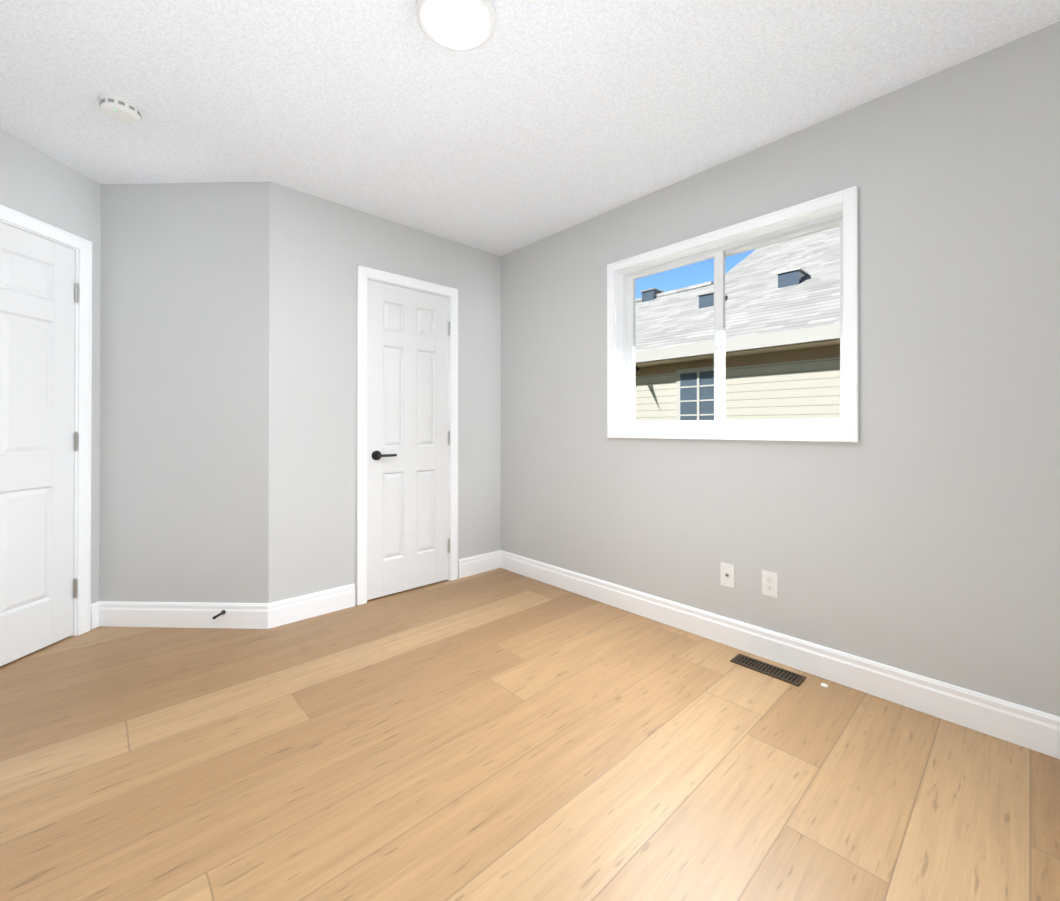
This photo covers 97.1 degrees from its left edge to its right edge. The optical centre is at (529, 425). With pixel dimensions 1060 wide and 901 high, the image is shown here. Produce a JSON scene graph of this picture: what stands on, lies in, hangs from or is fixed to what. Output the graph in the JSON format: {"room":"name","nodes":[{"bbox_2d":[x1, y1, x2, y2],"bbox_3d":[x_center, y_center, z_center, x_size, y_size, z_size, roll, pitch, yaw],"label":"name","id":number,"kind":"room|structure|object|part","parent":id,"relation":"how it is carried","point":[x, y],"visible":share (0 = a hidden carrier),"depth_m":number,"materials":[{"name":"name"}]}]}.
{"room":"empty bedroom","nodes":[
{"label":"empty bedroom","id":0,"kind":"room"},
{"bbox_2d":[0,130,100,603],"bbox_3d":[-2.516,-0.126,1.085,0.170,2.440,3.314,0,0,2],"label":"wall","id":1,"kind":"structure","parent":0,"point":[39,185],"depth_m":2.43,"materials":[{"name":"grey paint"}]},
{"bbox_2d":[0,222,77,665],"bbox_3d":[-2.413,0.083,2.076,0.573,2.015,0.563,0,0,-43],"label":"closet door","id":2,"kind":"structure","parent":1,"relation":"in","point":[38,435],"depth_m":2.27,"materials":[{"name":"white wood"}]},
{"bbox_2d":[0,204,91,635],"bbox_3d":[-2.462,0.052,2.074,0.169,2.094,0.898,0,0,2],"label":"door frame","id":3,"kind":"structure","parent":1,"relation":"attached to","point":[81,247],"depth_m":2.47,"materials":[{"name":"white wood"}]},
{"bbox_2d":[91,601,98,628],"bbox_3d":[-2.423,1.027,1.076,0.014,0.135,3.010,0,0,2],"label":"baseboard","id":4,"kind":"structure","parent":1,"relation":"attached to","point":[95,615],"depth_m":2.55,"materials":[{"name":"white wood"}]},
{"bbox_2d":[99,181,269,602],"bbox_3d":[-1.975,-0.118,2.649,1.105,2.440,0.150,0,0,2],"label":"wall","id":5,"kind":"structure","parent":0,"point":[184,405],"depth_m":2.57,"materials":[{"name":"grey paint"}]},
{"bbox_2d":[99,601,267,628],"bbox_3d":[-1.899,1.034,2.558,0.958,0.135,0.014,0,0,2],"label":"baseboard","id":6,"kind":"structure","parent":5,"relation":"attached to","point":[178,614],"depth_m":2.55,"materials":[{"name":"white wood"}]},
{"bbox_2d":[212,610,225,618],"bbox_3d":[-1.667,1.013,2.507,0.069,0.024,0.069,0,0,-43],"label":"door stop","id":7,"kind":"object","parent":6,"relation":"attached to","point":[223,612],"visible":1,"depth_m":2.51,"materials":[{"name":"grey metal"}]},
{"bbox_2d":[268,182,500,604],"bbox_3d":[-0.831,-0.115,3.228,1.788,2.440,0.170,0,0,-43],"label":"wall","id":8,"kind":"structure","parent":0,"point":[320,249],"depth_m":2.80,"materials":[{"name":"grey paint"}]},
{"bbox_2d":[268,550,500,628],"bbox_3d":[-0.825,1.037,3.101,1.642,0.135,0.014,0,0,-43],"label":"baseboard","id":9,"kind":"structure","parent":8,"relation":"attached to","point":[292,610],"depth_m":2.75,"materials":[{"name":"white wood"}]},
{"bbox_2d":[356,265,457,605],"bbox_3d":[-0.845,0.058,3.185,0.738,2.094,0.169,0,0,-43],"label":"door frame","id":10,"kind":"structure","parent":8,"relation":"attached to","point":[364,274],"depth_m":2.98,"materials":[{"name":"white wood"}]},
{"bbox_2d":[367,280,449,599],"bbox_3d":[-0.794,0.088,3.137,0.606,2.015,0.088,0,0,-43],"label":"entry door","id":11,"kind":"structure","parent":8,"relation":"in","point":[408,443],"depth_m":3.12,"materials":[{"name":"white wood"}]},
{"bbox_3d":[-0.928,0.189,2.988,0.150,0.062,0.054,0,0,-43],"label":"handle","id":12,"kind":"part","parent":11,"relation":"part of","materials":[{"name":"black metal"}]},
{"bbox_2d":[0,568,1059,900],"bbox_3d":[-0.684,1.153,0.900,4.744,0.120,5.750,0,0,-43],"label":"floor","id":13,"kind":"structure","parent":0,"point":[500,734],"depth_m":1.48,"materials":[{"name":"brown wood"}]},
{"bbox_2d":[730,654,805,686],"bbox_3d":[1.068,1.096,2.110,0.100,0.006,0.290,0,0,-43],"label":"floor vent","id":14,"kind":"object","parent":13,"relation":"in","point":[787,676],"visible":1,"depth_m":2.10,"materials":[{"name":"brown metal"}]},
{"bbox_2d":[0,0,1059,255],"bbox_3d":[-0.684,-1.407,0.913,4.744,0.120,5.750,0,0,-43],"label":"ceiling","id":15,"kind":"structure","parent":0,"point":[532,122],"depth_m":1.86,"materials":[{"name":"white paint"}]},
{"bbox_2d":[98,94,142,123],"bbox_3d":[-1.716,-1.319,1.963,0.140,0.044,0.140,0,0,-43],"label":"smoke detector","id":16,"kind":"object","parent":15,"relation":"attached to","point":[120,109],"visible":1,"depth_m":1.94,"materials":[{"name":"white plastic"}]},
{"bbox_2d":[416,0,495,51],"bbox_3d":[-0.240,-1.328,1.525,0.256,0.029,0.256,0,0,-43],"label":"ceiling light","id":17,"kind":"object","parent":15,"relation":"in","point":[461,25],"visible":0.96,"depth_m":1.52,"materials":[{"name":"white glass"}]},
{"bbox_2d":[501,21,1059,716],"bbox_3d":[1.340,-0.121,2.104,0.150,2.440,4.736,0,0,-43],"label":"wall","id":18,"kind":"structure","parent":0,"point":[915,529],"depth_m":1.89,"materials":[{"name":"grey paint"}]},
{"bbox_2d":[720,562,734,587],"bbox_3d":[0.989,0.750,2.351,0.018,0.115,0.070,0,0,-43],"label":"outlet plate","id":19,"kind":"object","parent":18,"relation":"attached to","point":[727,576],"visible":1,"depth_m":2.35,"materials":[{"name":"white plastic"}]},
{"bbox_2d":[607,186,858,441],"bbox_3d":[0.982,-0.464,2.478,0.175,1.070,1.296,0,0,-43],"label":"window","id":20,"kind":"structure","parent":18,"relation":"in","point":[845,201],"depth_m":2.41,"materials":[{"name":"white"}]},
{"bbox_2d":[762,570,777,597],"bbox_3d":[1.131,0.745,2.207,0.007,0.115,0.070,0,0,-43],"label":"electrical outlet plate","id":21,"kind":"object","parent":18,"relation":"attached to","point":[769,583],"visible":1,"depth_m":2.20,"materials":[{"name":"white plastic"}]},
{"bbox_2d":[501,550,1059,758],"bbox_3d":[1.280,1.032,2.042,0.014,0.135,4.433,0,0,-43],"label":"baseboard","id":22,"kind":"structure","parent":18,"relation":"attached to","point":[1028,728],"depth_m":2.00,"materials":[{"name":"white wood"}]},
{"label":"outside","id":23,"kind":"structure","parent":0,"visible":0},
{"bbox_3d":[30.207,4.325,28.207,77.106,0.200,120.000,0,0,-43],"label":"lawn","id":24,"kind":"structure","parent":23,"visible":0},
{"bbox_2d":[635,226,839,420],"bbox_3d":[8.426,-0.737,11.303,15.650,9.761,23.000,0,0,-43],"label":"house","id":25,"kind":"structure","parent":24,"relation":"on","point":[650,375],"depth_m":7.20,"materials":[{"name":"white"}]}
]}

